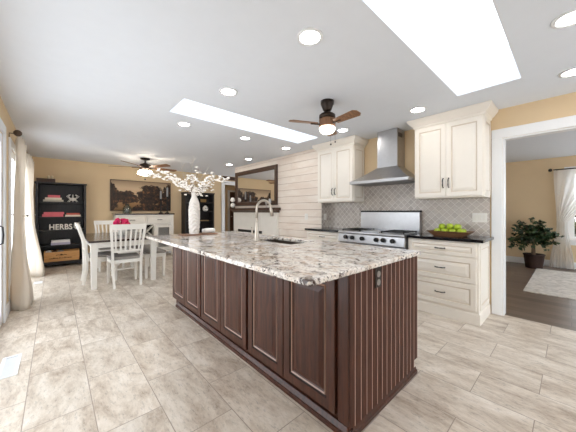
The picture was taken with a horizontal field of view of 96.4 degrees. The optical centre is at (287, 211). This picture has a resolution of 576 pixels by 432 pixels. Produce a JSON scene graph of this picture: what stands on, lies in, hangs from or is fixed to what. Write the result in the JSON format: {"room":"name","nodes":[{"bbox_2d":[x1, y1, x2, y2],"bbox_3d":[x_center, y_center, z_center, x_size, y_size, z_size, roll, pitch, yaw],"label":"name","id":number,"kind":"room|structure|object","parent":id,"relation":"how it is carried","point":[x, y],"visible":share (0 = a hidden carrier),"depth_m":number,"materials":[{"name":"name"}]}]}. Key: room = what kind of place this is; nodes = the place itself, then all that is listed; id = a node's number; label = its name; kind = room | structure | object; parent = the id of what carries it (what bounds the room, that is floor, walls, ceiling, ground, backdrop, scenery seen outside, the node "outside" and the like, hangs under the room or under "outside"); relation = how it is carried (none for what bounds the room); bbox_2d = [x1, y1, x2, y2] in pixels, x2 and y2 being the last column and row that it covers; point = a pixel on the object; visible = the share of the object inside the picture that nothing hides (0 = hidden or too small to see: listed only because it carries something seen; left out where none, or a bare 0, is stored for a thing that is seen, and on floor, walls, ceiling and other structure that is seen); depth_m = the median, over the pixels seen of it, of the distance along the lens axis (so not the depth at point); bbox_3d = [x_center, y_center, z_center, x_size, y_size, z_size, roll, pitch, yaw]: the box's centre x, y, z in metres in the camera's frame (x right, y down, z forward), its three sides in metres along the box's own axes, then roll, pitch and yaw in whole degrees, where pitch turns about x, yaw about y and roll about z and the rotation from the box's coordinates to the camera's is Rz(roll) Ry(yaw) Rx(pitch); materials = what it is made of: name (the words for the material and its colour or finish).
{"room":"kitchen","nodes":[
{"label":"kitchen","id":0,"kind":"room"},
{"bbox_2d":[0,97,17,323],"bbox_3d":[-2.342,0.010,1.845,0.150,2.420,9.980,0,0,-42],"label":"wall","id":1,"kind":"structure","parent":0,"point":[4,115],"depth_m":3.03,"materials":[{"name":"beige paint"}]},
{"bbox_2d":[0,132,3,326],"bbox_3d":[-2.123,0.190,1.686,0.100,2.060,2.950,0,0,-42],"label":"door","id":2,"kind":"structure","parent":1,"relation":"in","point":[1,226],"depth_m":2.72,"materials":[{"name":"white paint"}]},
{"bbox_2d":[0,118,5,322],"bbox_3d":[-2.101,0.140,1.706,0.020,2.160,3.150,0,0,-42],"label":"trim","id":3,"kind":"structure","parent":1,"relation":"attached to","point":[2,125],"depth_m":2.80,"materials":[{"name":"white paint"}]},
{"bbox_2d":[6,301,9,318],"bbox_3d":[-3.280,1.155,3.006,0.018,0.130,0.340,0,0,-42],"label":"baseboard","id":4,"kind":"structure","parent":1,"relation":"attached to","point":[8,303],"depth_m":3.01,"materials":[{"name":"white paint"}]},
{"bbox_2d":[8,137,26,310],"bbox_3d":[-4.290,0.155,4.121,0.020,2.130,2.630,0,0,-42],"label":"trim","id":5,"kind":"structure","parent":1,"relation":"attached to","point":[11,146],"depth_m":3.15,"materials":[{"name":"white paint"}]},
{"bbox_2d":[12,151,25,240],"bbox_3d":[-4.324,0.205,4.091,0.069,2.030,2.430,0,0,-42],"label":"door","id":6,"kind":"structure","parent":1,"relation":"in","point":[13,154],"depth_m":4.02,"materials":[{"name":"white paint"}]},
{"bbox_2d":[9,130,33,161],"bbox_3d":[-4.252,-0.965,4.150,0.124,0.090,2.663,0,0,-42],"label":"curtain rod","id":7,"kind":"object","parent":1,"relation":"attached to","point":[15,132],"visible":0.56,"depth_m":3.19,"materials":[{"name":"brown metal"}]},
{"bbox_2d":[10,136,33,310],"bbox_3d":[-3.551,0.133,3.441,0.212,2.166,0.832,0,0,-42],"label":"curtain","id":8,"kind":"object","parent":7,"relation":"hanging from","point":[21,287],"visible":0.98,"depth_m":3.23,"materials":[{"name":"white fabric"}]},
{"bbox_2d":[25,153,44,276],"bbox_3d":[-4.607,0.133,4.678,0.256,2.166,1.123,0,0,-42],"label":"curtain","id":9,"kind":"object","parent":7,"relation":"hanging from","point":[35,261],"visible":0.97,"depth_m":4.66,"materials":[{"name":"white fabric"}]},
{"bbox_2d":[32,156,234,252],"bbox_3d":[-3.282,0.010,7.810,6.770,2.420,0.120,0,0,-42],"label":"wall","id":10,"kind":"structure","parent":0,"point":[97,176],"depth_m":6.47,"materials":[{"name":"beige paint"}]},
{"bbox_2d":[110,179,170,210],"bbox_3d":[-3.994,-0.415,7.054,1.470,0.810,0.041,0,0,-42],"label":"painting","id":11,"kind":"object","parent":10,"relation":"attached to","point":[140,195],"visible":1,"depth_m":6.98,"materials":[{"name":"fabric"}]},
{"bbox_2d":[221,180,234,231],"bbox_3d":[-1.868,0.090,8.997,1.000,2.260,0.020,0,0,-42],"label":"trim","id":12,"kind":"structure","parent":10,"relation":"attached to","point":[227,182],"depth_m":8.70,"materials":[{"name":"white paint"}]},
{"bbox_2d":[225,185,234,230],"bbox_3d":[-3.027,0.010,10.335,3.000,2.420,0.120,0,0,-42],"label":"wall","id":13,"kind":"structure","parent":0,"point":[227,187],"depth_m":10.69,"materials":[{"name":"beige paint"}]},
{"bbox_2d":[227,190,234,230],"bbox_3d":[-2.192,0.170,10.985,0.850,2.100,0.040,0,0,-42],"label":"trim","id":14,"kind":"structure","parent":13,"relation":"attached to","point":[228,191],"depth_m":10.71,"materials":[{"name":"white paint"}]},
{"bbox_2d":[230,192,234,230],"bbox_3d":[-2.143,0.205,10.998,0.760,2.030,0.086,0,0,-42],"label":"door","id":15,"kind":"structure","parent":13,"relation":"in","point":[232,194],"depth_m":10.81,"materials":[{"name":"brown wood"}]},
{"bbox_2d":[235,149,323,238],"bbox_3d":[0.223,0.010,6.493,1.746,2.420,3.080,0,0,-42],"label":"wall","id":16,"kind":"structure","parent":0,"point":[297,172],"depth_m":5.26,"materials":[{"name":"white wood"}]},
{"bbox_2d":[229,208,280,212],"bbox_3d":[-0.869,-0.025,6.279,0.169,0.109,1.930,0,0,-42],"label":"mantel shelf","id":17,"kind":"object","parent":16,"relation":"attached to","point":[260,210],"visible":0.95,"depth_m":6.10,"materials":[{"name":"brown wood"}]},
{"bbox_2d":[230,198,234,207],"bbox_3d":[-1.487,-0.225,6.926,0.133,0.290,0.127,0,0,-42],"label":"topiary","id":18,"kind":"object","parent":17,"relation":"on","point":[232,200],"visible":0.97,"depth_m":6.89,"materials":[{"name":"white"}]},
{"bbox_2d":[235,164,277,205],"bbox_3d":[-0.833,-0.590,6.332,0.045,0.900,1.760,0,0,-42],"label":"wall mirror","id":19,"kind":"object","parent":16,"relation":"attached to","point":[252,186],"visible":1,"depth_m":6.24,"materials":[{"name":"brown wood"}]},
{"bbox_2d":[238,170,273,201],"bbox_3d":[-0.826,-0.590,6.338,0.002,0.696,1.556,0,0,-42],"label":"mirror glass","id":20,"kind":"object","parent":19,"relation":"attached to","point":[254,186],"depth_m":6.27,"materials":[{"name":"white"}]},
{"bbox_2d":[234,212,278,235],"bbox_3d":[-0.847,0.625,6.326,0.074,1.190,1.830,0,0,-42],"label":"fireplace surround","id":21,"kind":"object","parent":16,"relation":"attached to","point":[243,221],"visible":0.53,"depth_m":6.12,"materials":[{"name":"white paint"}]},
{"bbox_2d":[322,203,328,227],"bbox_3d":[0.702,0.074,4.841,0.197,0.453,0.010,0,0,-42],"label":"backsplash","id":22,"kind":"structure","parent":16,"relation":"attached to","point":[325,206],"depth_m":4.84,"materials":[{"name":"tile"}]},
{"bbox_2d":[0,0,575,176],"bbox_3d":[0.774,-1.220,4.974,8.970,0.080,13.330,0,0,-42],"label":"ceiling","id":23,"kind":"structure","parent":0,"point":[94,81],"depth_m":2.29,"materials":[{"name":"paint"}]},
{"bbox_2d":[116,158,176,179],"bbox_3d":[-3.234,-0.953,5.878,1.371,0.492,1.379,0,0,-42],"label":"ceiling fan","id":24,"kind":"object","parent":23,"relation":"hanging from","point":[144,167],"visible":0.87,"depth_m":5.77,"materials":[{"name":"brown wood"}]},
{"bbox_2d":[177,122,190,126],"bbox_3d":[-1.427,-1.195,3.539,0.184,0.010,0.184,0,0,-42],"label":"recessed light","id":25,"kind":"object","parent":23,"relation":"in","point":[184,124],"visible":1,"depth_m":3.54,"materials":[{"name":"white"}]},
{"bbox_2d":[219,87,237,95],"bbox_3d":[-0.596,-1.195,2.578,0.184,0.010,0.184,0,0,-42],"label":"recessed light","id":26,"kind":"object","parent":23,"relation":"in","point":[227,91],"visible":1,"depth_m":2.57,"materials":[{"name":"white"}]},
{"bbox_2d":[174,99,310,139],"bbox_3d":[-0.468,-1.410,3.642,2.260,0.300,0.585,0,0,-42],"label":"window","id":27,"kind":"structure","parent":23,"relation":"attached to","point":[185,104],"depth_m":3.71,"materials":[{"name":"glass"}]},
{"bbox_2d":[240,136,250,139],"bbox_3d":[-0.700,-1.195,4.211,0.184,0.010,0.184,0,0,-42],"label":"recessed light","id":28,"kind":"object","parent":23,"relation":"in","point":[242,137],"visible":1,"depth_m":4.22,"materials":[{"name":"white"}]},
{"bbox_2d":[297,27,322,45],"bbox_3d":[0.150,-1.195,1.770,0.184,0.010,0.184,0,0,-42],"label":"recessed light","id":29,"kind":"object","parent":23,"relation":"in","point":[310,36],"visible":1,"depth_m":1.76,"materials":[{"name":"white paint"}]},
{"bbox_2d":[289,98,360,144],"bbox_3d":[0.484,-0.948,2.734,0.784,0.503,0.682,0,0,-42],"label":"ceiling fan","id":30,"kind":"object","parent":23,"relation":"hanging from","point":[327,120],"visible":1,"depth_m":2.73,"materials":[{"name":"brown wood"}]},
{"bbox_2d":[336,128,348,131],"bbox_3d":[0.809,-1.195,3.797,0.184,0.010,0.184,0,0,-42],"label":"recessed light","id":31,"kind":"object","parent":23,"relation":"in","point":[340,129],"visible":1,"depth_m":3.79,"materials":[{"name":"white"}]},
{"bbox_2d":[409,106,425,112],"bbox_3d":[1.529,-1.195,3.033,0.184,0.010,0.184,0,0,-42],"label":"recessed light","id":32,"kind":"object","parent":23,"relation":"in","point":[420,108],"visible":1,"depth_m":3.02,"materials":[{"name":"white"}]},
{"bbox_2d":[373,0,518,89],"bbox_3d":[1.151,-1.410,1.790,2.210,0.300,0.595,0,0,-42],"label":"window","id":33,"kind":"structure","parent":23,"relation":"attached to","point":[500,62],"depth_m":2.37,"materials":[{"name":"glass"}]},
{"bbox_2d":[551,8,575,28],"bbox_3d":[1.756,-1.195,1.592,0.184,0.010,0.184,0,0,-42],"label":"recessed light","id":34,"kind":"object","parent":23,"relation":"in","point":[567,19],"visible":1,"depth_m":1.61,"materials":[{"name":"white"}]},
{"bbox_2d":[558,67,575,77],"bbox_3d":[2.451,-1.195,2.209,0.184,0.010,0.184,0,0,-42],"label":"recessed light","id":35,"kind":"object","parent":23,"relation":"in","point":[571,72],"visible":1,"depth_m":2.23,"materials":[{"name":"white"}]},
{"bbox_2d":[0,253,575,431],"bbox_3d":[0.774,1.260,4.974,8.970,0.080,13.330,0,0,-42],"label":"floor","id":36,"kind":"structure","parent":0,"point":[125,358],"depth_m":1.97,"materials":[{"name":"tile"}]},
{"bbox_2d":[0,353,21,379],"bbox_3d":[-2.189,1.217,2.024,0.110,0.006,0.380,0,0,-42],"label":"floor vent","id":37,"kind":"object","parent":36,"relation":"in","point":[9,366],"visible":1,"depth_m":2.02,"materials":[{"name":"white paint"}]},
{"bbox_2d":[34,181,86,265],"bbox_3d":[-5.098,0.295,5.801,0.870,1.850,0.373,0,0,-42],"label":"bookcase","id":38,"kind":"object","parent":36,"relation":"on","point":[42,189],"visible":0.66,"depth_m":5.86,"materials":[{"name":"black wood"}]},
{"bbox_2d":[36,178,54,181],"bbox_3d":[-5.289,-0.670,5.625,0.300,0.080,0.200,0,0,-42],"label":"tray","id":39,"kind":"object","parent":38,"relation":"on","point":[37,179],"visible":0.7,"depth_m":5.55,"materials":[{"name":"brown wood"}]},
{"bbox_2d":[42,214,62,216],"bbox_3d":[-5.194,0.092,5.684,0.340,0.054,0.200,0,0,-42],"label":"book","id":40,"kind":"object","parent":38,"relation":"on","point":[43,215],"visible":1,"depth_m":5.61,"materials":[{"name":"paper"}]},
{"bbox_2d":[44,212,63,213],"bbox_3d":[-5.180,0.040,5.697,0.330,0.050,0.190,0,0,-42],"label":"book","id":41,"kind":"object","parent":40,"relation":"on","point":[44,212],"visible":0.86,"depth_m":5.63,"materials":[{"name":"paper"}]},
{"bbox_2d":[43,199,62,201],"bbox_3d":[-5.187,-0.233,5.691,0.330,0.044,0.200,0,0,-42],"label":"book","id":42,"kind":"object","parent":38,"relation":"on","point":[47,200],"visible":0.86,"depth_m":5.61,"materials":[{"name":"beige paper"}]},
{"bbox_2d":[45,197,61,199],"bbox_3d":[-5.187,-0.278,5.691,0.270,0.044,0.190,0,0,-42],"label":"book","id":43,"kind":"object","parent":42,"relation":"on","point":[48,198],"visible":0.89,"depth_m":5.61,"materials":[{"name":"beige paper"}]},
{"bbox_2d":[48,195,59,197],"bbox_3d":[-5.180,-0.328,5.697,0.200,0.054,0.150,0,0,-42],"label":"book","id":44,"kind":"object","parent":43,"relation":"on","point":[51,196],"visible":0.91,"depth_m":5.65,"materials":[{"name":"paper"}]},
{"bbox_2d":[49,224,71,229],"bbox_3d":[-5.047,0.345,5.723,0.385,0.125,0.024,0,0,-42],"label":"letter sign","id":45,"kind":"object","parent":38,"relation":"on","point":[56,226],"visible":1,"depth_m":5.71,"materials":[{"name":"white paint"}]},
{"bbox_2d":[51,242,69,244],"bbox_3d":[-5.098,0.715,5.771,0.320,0.050,0.200,0,0,-42],"label":"book","id":46,"kind":"object","parent":38,"relation":"on","point":[59,243],"visible":0.86,"depth_m":5.69,"materials":[{"name":"grey paper"}]},
{"bbox_2d":[51,239,69,242],"bbox_3d":[-5.098,0.665,5.771,0.310,0.050,0.190,0,0,-42],"label":"book","id":47,"kind":"object","parent":46,"relation":"on","point":[60,240],"visible":0.98,"depth_m":5.70,"materials":[{"name":"white paper"}]},
{"bbox_2d":[44,248,78,262],"bbox_3d":[-5.069,0.985,5.776,0.590,0.229,0.232,0,0,-42],"label":"wooden crate","id":48,"kind":"object","parent":38,"relation":"on","point":[67,254],"visible":1,"depth_m":5.71,"materials":[{"name":"brown wood"}]},
{"bbox_2d":[66,194,78,201],"bbox_3d":[-4.943,-0.298,5.913,0.233,0.175,0.153,0,0,-42],"label":"crown ornament","id":49,"kind":"object","parent":38,"relation":"on","point":[72,199],"visible":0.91,"depth_m":5.88,"materials":[{"name":"white paint"}]},
{"bbox_2d":[65,215,80,216],"bbox_3d":[-4.943,0.100,5.912,0.270,0.040,0.200,0,0,-42],"label":"book","id":50,"kind":"object","parent":38,"relation":"on","point":[65,215],"visible":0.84,"depth_m":5.83,"materials":[{"name":"beige paper"}]},
{"bbox_2d":[74,223,117,284],"bbox_3d":[-3.374,0.713,4.527,0.588,1.015,0.504,0,0,-42],"label":"dining chair","id":51,"kind":"object","parent":36,"relation":"on","point":[101,255],"visible":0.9,"depth_m":4.39,"materials":[{"name":"white paint"}]},
{"bbox_2d":[94,220,124,271],"bbox_3d":[-3.834,0.713,5.539,0.504,1.015,0.588,0,0,-42],"label":"dining chair","id":52,"kind":"object","parent":36,"relation":"on","point":[106,222],"visible":0.35,"depth_m":5.53,"materials":[{"name":"white paint"}]},
{"bbox_2d":[82,231,156,289],"bbox_3d":[-3.278,0.840,4.925,1.000,0.760,1.800,0,0,-42],"label":"dining table","id":53,"kind":"object","parent":36,"relation":"on","point":[95,241],"visible":0.59,"depth_m":4.35,"materials":[{"name":"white wood"}]},
{"bbox_2d":[113,218,129,234],"bbox_3d":[-3.219,0.294,4.981,0.318,0.333,0.323,0,0,-42],"label":"flower arrangement","id":54,"kind":"object","parent":53,"relation":"on","point":[117,220],"visible":0.71,"depth_m":4.93,"materials":[{"name":"pink plant"}]},
{"bbox_2d":[107,224,146,288],"bbox_3d":[-2.717,0.713,4.307,0.504,1.015,0.588,0,0,-42],"label":"dining chair","id":55,"kind":"object","parent":36,"relation":"on","point":[134,257],"visible":1,"depth_m":4.19,"materials":[{"name":"white paint"}]},
{"bbox_2d":[112,213,174,254],"bbox_3d":[-3.834,0.637,6.879,1.400,1.165,0.477,0,0,-42],"label":"sideboard","id":56,"kind":"object","parent":36,"relation":"on","point":[157,223],"visible":0.39,"depth_m":6.89,"materials":[{"name":"white wood"}]},
{"bbox_2d":[123,204,131,212],"bbox_3d":[-4.104,-0.068,6.565,0.197,0.245,0.180,0,0,-42],"label":"lantern","id":57,"kind":"object","parent":56,"relation":"on","point":[125,210],"visible":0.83,"depth_m":6.55,"materials":[{"name":"clear glass"}]},
{"bbox_2d":[159,191,161,212],"bbox_3d":[-3.511,-0.255,7.103,0.120,0.620,0.117,0,0,-42],"label":"candlestick","id":58,"kind":"object","parent":56,"relation":"on","point":[160,191],"visible":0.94,"depth_m":7.09,"materials":[{"name":"black metal"}]},
{"bbox_2d":[166,187,168,212],"bbox_3d":[-3.405,-0.310,7.253,0.120,0.730,0.117,0,0,-42],"label":"candlestick","id":59,"kind":"object","parent":56,"relation":"on","point":[167,187],"visible":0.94,"depth_m":7.24,"materials":[{"name":"black metal"}]},
{"bbox_2d":[131,244,165,278],"bbox_3d":[-2.836,0.978,5.190,0.370,0.485,1.180,0,0,-42],"label":"bench","id":60,"kind":"object","parent":36,"relation":"on","point":[160,252],"visible":0.8,"depth_m":4.85,"materials":[{"name":"white wood"}]},
{"bbox_2d":[173,247,203,319],"bbox_3d":[-0.875,0.778,3.340,0.920,0.884,0.876,0,0,-42],"label":"base cabinet","id":61,"kind":"object","parent":36,"relation":"on","point":[186,264],"visible":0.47,"depth_m":2.98,"materials":[{"name":"brown wood"}]},
{"bbox_2d":[181,192,214,233],"bbox_3d":[-2.770,0.325,7.945,0.940,1.790,0.323,0,0,-42],"label":"display case","id":62,"kind":"object","parent":36,"relation":"on","point":[185,199],"visible":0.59,"depth_m":8.12,"materials":[{"name":"black wood"}]},
{"bbox_2d":[201,255,251,354],"bbox_3d":[-0.285,0.778,2.688,0.920,0.884,0.878,0,0,-42],"label":"base cabinet","id":63,"kind":"object","parent":36,"relation":"on","point":[224,285],"visible":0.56,"depth_m":2.31,"materials":[{"name":"brown wood"}]},
{"bbox_2d":[176,302,416,431],"bbox_3d":[-0.230,1.192,2.613,0.881,0.055,2.619,0,0,-42],"label":"trim","id":64,"kind":"structure","parent":36,"relation":"on","point":[330,420],"depth_m":1.74,"materials":[{"name":"brown wood"}]},
{"bbox_2d":[307,230,339,241],"bbox_3d":[0.762,0.778,4.492,0.574,0.884,0.749,0,0,-42],"label":"base cabinet","id":65,"kind":"object","parent":36,"relation":"on","point":[316,235],"visible":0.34,"depth_m":4.31,"materials":[{"name":"beige paint"}]},
{"bbox_2d":[305,227,344,231],"bbox_3d":[0.759,0.319,4.511,0.555,0.033,0.765,0,0,-42],"label":"countertop","id":66,"kind":"structure","parent":65,"relation":"on","point":[326,229],"depth_m":4.44,"materials":[{"name":"black stone"}]},
{"bbox_2d":[248,256,416,431],"bbox_3d":[0.331,0.778,2.011,0.922,0.884,0.948,0,0,-42],"label":"base cabinet","id":67,"kind":"object","parent":36,"relation":"on","point":[293,327],"depth_m":1.58,"materials":[{"name":"brown wood"}]},
{"bbox_2d":[146,231,420,286],"bbox_3d":[-0.368,0.320,2.575,1.255,0.030,2.760,0,0,-42],"label":"countertop","id":68,"kind":"structure","parent":67,"relation":"on","point":[310,262],"depth_m":1.86,"materials":[{"name":"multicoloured stone"}]},
{"bbox_2d":[178,232,217,235],"bbox_3d":[-1.170,0.298,3.367,0.450,0.014,0.200,0,0,-42],"label":"serving board","id":69,"kind":"object","parent":68,"relation":"on","point":[188,234],"visible":0.74,"depth_m":3.27,"materials":[{"name":"brown wood"}]},
{"bbox_2d":[188,192,199,233],"bbox_3d":[-1.202,0.024,3.298,0.140,0.532,0.140,0,0,32],"label":"vase","id":70,"kind":"object","parent":69,"relation":"on","point":[194,206],"visible":0.99,"depth_m":3.25,"materials":[{"name":"white ceramic"}]},
{"bbox_2d":[141,172,189,193],"bbox_3d":[-1.538,-0.328,3.323,0.680,0.360,0.125,0,0,2],"label":"branch","id":71,"kind":"object","parent":70,"relation":"in","point":[147,174],"visible":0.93,"depth_m":3.31,"materials":[{"name":"white plant"}]},
{"bbox_2d":[156,168,190,193],"bbox_3d":[-1.426,-0.346,3.271,0.456,0.395,0.121,0,0,-4],"label":"branch","id":72,"kind":"object","parent":70,"relation":"in","point":[158,169],"visible":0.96,"depth_m":3.25,"materials":[{"name":"white plant"}]},
{"bbox_2d":[184,174,197,194],"bbox_3d":[-1.258,-0.317,3.329,0.198,0.335,0.163,0,0,45],"label":"branch","id":73,"kind":"object","parent":70,"relation":"in","point":[188,176],"visible":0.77,"depth_m":3.31,"materials":[{"name":"white plant"}]},
{"bbox_2d":[179,182,207,195],"bbox_3d":[-1.206,-0.267,3.292,0.344,0.234,0.185,0,0,-7],"label":"branch","id":74,"kind":"object","parent":70,"relation":"in","point":[188,187],"visible":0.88,"depth_m":3.26,"materials":[{"name":"white plant"}]},
{"bbox_2d":[190,166,205,191],"bbox_3d":[-1.147,-0.365,3.301,0.214,0.430,0.142,0,0,-8],"label":"branch","id":75,"kind":"object","parent":70,"relation":"in","point":[196,179],"visible":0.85,"depth_m":3.29,"materials":[{"name":"white plant"}]},
{"bbox_2d":[193,185,206,194],"bbox_3d":[-1.141,-0.247,3.269,0.176,0.197,0.180,0,0,-42],"label":"branch","id":76,"kind":"object","parent":70,"relation":"in","point":[201,188],"visible":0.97,"depth_m":3.25,"materials":[{"name":"white plant"}]},
{"bbox_2d":[195,172,214,188],"bbox_3d":[-1.049,-0.320,3.269,0.306,0.342,0.098,0,0,25],"label":"branch","id":77,"kind":"object","parent":70,"relation":"in","point":[212,176],"visible":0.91,"depth_m":3.24,"materials":[{"name":"white plant"}]},
{"bbox_2d":[199,175,229,194],"bbox_3d":[-0.979,-0.305,3.327,0.453,0.313,0.117,0,0,-6],"label":"branch","id":78,"kind":"object","parent":70,"relation":"in","point":[227,178],"visible":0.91,"depth_m":3.32,"materials":[{"name":"white plant"}]},
{"bbox_2d":[202,228,214,232],"bbox_3d":[-1.077,0.258,3.488,0.150,0.064,0.109,0,0,-42],"label":"towel","id":79,"kind":"object","parent":69,"relation":"on","point":[205,230],"visible":0.99,"depth_m":3.45,"materials":[{"name":"white fabric"}]},
{"bbox_2d":[251,199,273,240],"bbox_3d":[-0.262,0.091,2.648,0.232,0.427,0.065,0,0,-11],"label":"faucet","id":80,"kind":"object","parent":68,"relation":"on","point":[256,237],"visible":1,"depth_m":2.63,"materials":[{"name":"silver metal"}]},
{"bbox_2d":[265,240,298,244],"bbox_3d":[-0.066,0.433,2.708,0.344,0.194,0.644,0,0,-42],"label":"sink","id":81,"kind":"object","parent":68,"relation":"in","point":[276,241],"visible":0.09,"depth_m":2.94,"materials":[{"name":"brown metal"}]},
{"bbox_2d":[375,266,380,287],"bbox_3d":[0.548,0.400,1.562,0.070,0.124,0.010,0,0,-42],"label":"power outlet","id":82,"kind":"object","parent":67,"relation":"attached to","point":[378,269],"visible":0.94,"depth_m":1.55,"materials":[{"name":"brown plastic"}]},
{"bbox_2d":[338,211,421,249],"bbox_3d":[1.328,0.605,3.809,0.651,1.230,1.020,0,0,-42],"label":"range","id":83,"kind":"object","parent":36,"relation":"on","point":[390,229],"visible":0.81,"depth_m":3.74,"materials":[{"name":"metal"}]},
{"bbox_2d":[338,230,417,237],"bbox_3d":[1.312,0.319,3.795,0.518,0.040,1.020,0,0,-42],"label":"cooktop","id":84,"kind":"object","parent":83,"relation":"in","point":[353,233],"depth_m":3.62,"materials":[{"name":"metal"}]},
{"bbox_2d":[408,238,490,325],"bbox_3d":[1.967,0.778,3.171,0.584,0.884,0.754,0,0,-42],"label":"base cabinet","id":85,"kind":"object","parent":36,"relation":"on","point":[453,277],"visible":0.95,"depth_m":2.93,"materials":[{"name":"beige paint"}]},
{"bbox_2d":[407,233,493,242],"bbox_3d":[1.980,0.319,3.165,0.555,0.033,0.790,0,0,-42],"label":"countertop","id":86,"kind":"structure","parent":85,"relation":"on","point":[470,238],"depth_m":2.97,"materials":[{"name":"black stone"}]},
{"bbox_2d":[426,230,474,236],"bbox_3d":[1.992,0.271,3.163,0.257,0.061,0.461,0,0,-42],"label":"fruit bowl","id":87,"kind":"object","parent":86,"relation":"on","point":[435,233],"visible":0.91,"depth_m":3.08,"materials":[{"name":"brown wood"}]},
{"bbox_2d":[439,224,445,228],"bbox_3d":[1.935,0.192,3.226,0.082,0.076,0.082,0,0,19],"label":"apple","id":88,"kind":"object","parent":87,"relation":"in","point":[441,226],"visible":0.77,"depth_m":3.20,"materials":[{"name":"green food"}]},
{"bbox_2d":[446,224,453,229],"bbox_3d":[1.984,0.187,3.156,0.082,0.076,0.082,0,0,20],"label":"apple","id":89,"kind":"object","parent":87,"relation":"in","point":[448,226],"visible":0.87,"depth_m":3.13,"materials":[{"name":"green food"}]},
{"bbox_2d":[454,224,461,229],"bbox_3d":[2.046,0.192,3.103,0.082,0.076,0.082,0,0,32],"label":"apple","id":90,"kind":"object","parent":87,"relation":"in","point":[456,226],"visible":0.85,"depth_m":3.08,"materials":[{"name":"green food"}]},
{"bbox_2d":[508,217,563,268],"bbox_3d":[5.330,0.669,5.561,0.745,1.102,0.884,0,0,-38],"label":"potted tree","id":91,"kind":"object","parent":36,"relation":"on","point":[533,235],"visible":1,"depth_m":5.50,"materials":[{"name":"green plant"}]},
{"bbox_2d":[523,268,575,299],"bbox_3d":[5.346,1.214,3.700,2.270,0.012,2.700,0,0,-42],"label":"area rug","id":92,"kind":"object","parent":36,"relation":"on","point":[562,284],"visible":1,"depth_m":4.30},
{"bbox_2d":[364,92,575,307],"bbox_3d":[2.499,0.010,3.110,0.120,2.420,5.350,0,0,-42],"label":"wall","id":93,"kind":"structure","parent":0,"point":[564,105],"depth_m":2.93,"materials":[{"name":"beige paint"}]},
{"bbox_2d":[312,135,368,202],"bbox_3d":[0.891,-0.675,4.490,0.404,1.041,0.907,0,0,-42],"label":"upper cabinet","id":94,"kind":"object","parent":93,"relation":"attached to","point":[340,163],"visible":1,"depth_m":4.30,"materials":[{"name":"beige paint"}]},
{"bbox_2d":[350,128,414,186],"bbox_3d":[1.433,-0.803,3.831,0.470,0.789,0.900,0,0,-42],"label":"range hood","id":95,"kind":"object","parent":93,"relation":"attached to","point":[391,170],"visible":0.91,"depth_m":3.76,"materials":[{"name":"metal"}]},
{"bbox_2d":[329,183,489,235],"bbox_3d":[1.601,-0.060,4.003,0.008,0.760,2.460,0,0,-42],"label":"backsplash","id":96,"kind":"structure","parent":93,"relation":"attached to","point":[397,197],"depth_m":3.75,"materials":[{"name":"tile"}]},
{"bbox_2d":[472,213,486,221],"bbox_3d":[2.353,0.077,3.159,0.010,0.115,0.150,0,0,-42],"label":"wall plate","id":97,"kind":"object","parent":96,"relation":"attached to","point":[476,217],"visible":1,"depth_m":3.16,"materials":[{"name":"white plastic"}]},
{"bbox_2d":[407,100,498,199],"bbox_3d":[2.031,-0.680,3.232,0.404,1.031,0.902,0,0,-42],"label":"upper cabinet","id":98,"kind":"object","parent":93,"relation":"attached to","point":[453,147],"visible":1,"depth_m":3.06,"materials":[{"name":"beige paint"}]},
{"bbox_2d":[491,115,575,315],"bbox_3d":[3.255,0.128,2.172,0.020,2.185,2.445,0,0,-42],"label":"trim","id":99,"kind":"structure","parent":93,"relation":"attached to","point":[497,135],"depth_m":3.02,"materials":[{"name":"white paint"}]},
{"bbox_2d":[506,155,575,261],"bbox_3d":[6.183,0.010,5.404,0.120,2.420,6.700,0,0,-42],"label":"wall","id":100,"kind":"structure","parent":0,"point":[530,192],"depth_m":5.92,"materials":[{"name":"beige paint"}]},
{"bbox_2d":[506,256,575,268],"bbox_3d":[6.131,1.150,5.357,0.020,0.140,6.500,0,0,-42],"label":"baseboard","id":101,"kind":"structure","parent":100,"relation":"attached to","point":[508,258],"depth_m":6.08,"materials":[{"name":"white paint"}]},
{"bbox_2d":[548,168,575,171],"bbox_3d":[6.524,-0.895,4.801,0.183,0.068,2.349,0,0,-42],"label":"curtain rod","id":102,"kind":"object","parent":100,"relation":"attached to","point":[549,170],"visible":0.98,"depth_m":5.50,"materials":[{"name":"black metal"}]},
{"bbox_2d":[549,169,575,269],"bbox_3d":[6.252,0.165,5.014,0.074,2.090,1.630,0,0,-42],"label":"sheer curtain","id":103,"kind":"object","parent":102,"relation":"hanging from","point":[561,256],"visible":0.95,"depth_m":5.46,"materials":[{"name":"white fabric"}]},
{"bbox_2d":[564,166,575,244],"bbox_3d":[6.593,-0.115,4.810,0.070,1.670,2.010,0,0,-42],"label":"trim","id":104,"kind":"structure","parent":100,"relation":"attached to","point":[572,242],"depth_m":5.48,"materials":[{"name":"white paint"}]},
{"bbox_2d":[570,216,575,239],"bbox_3d":[6.659,-0.130,4.871,0.050,1.460,1.770,0,0,-42],"label":"window","id":105,"kind":"structure","parent":100,"relation":"in","point":[572,221],"depth_m":5.49,"materials":[{"name":"white paint"}]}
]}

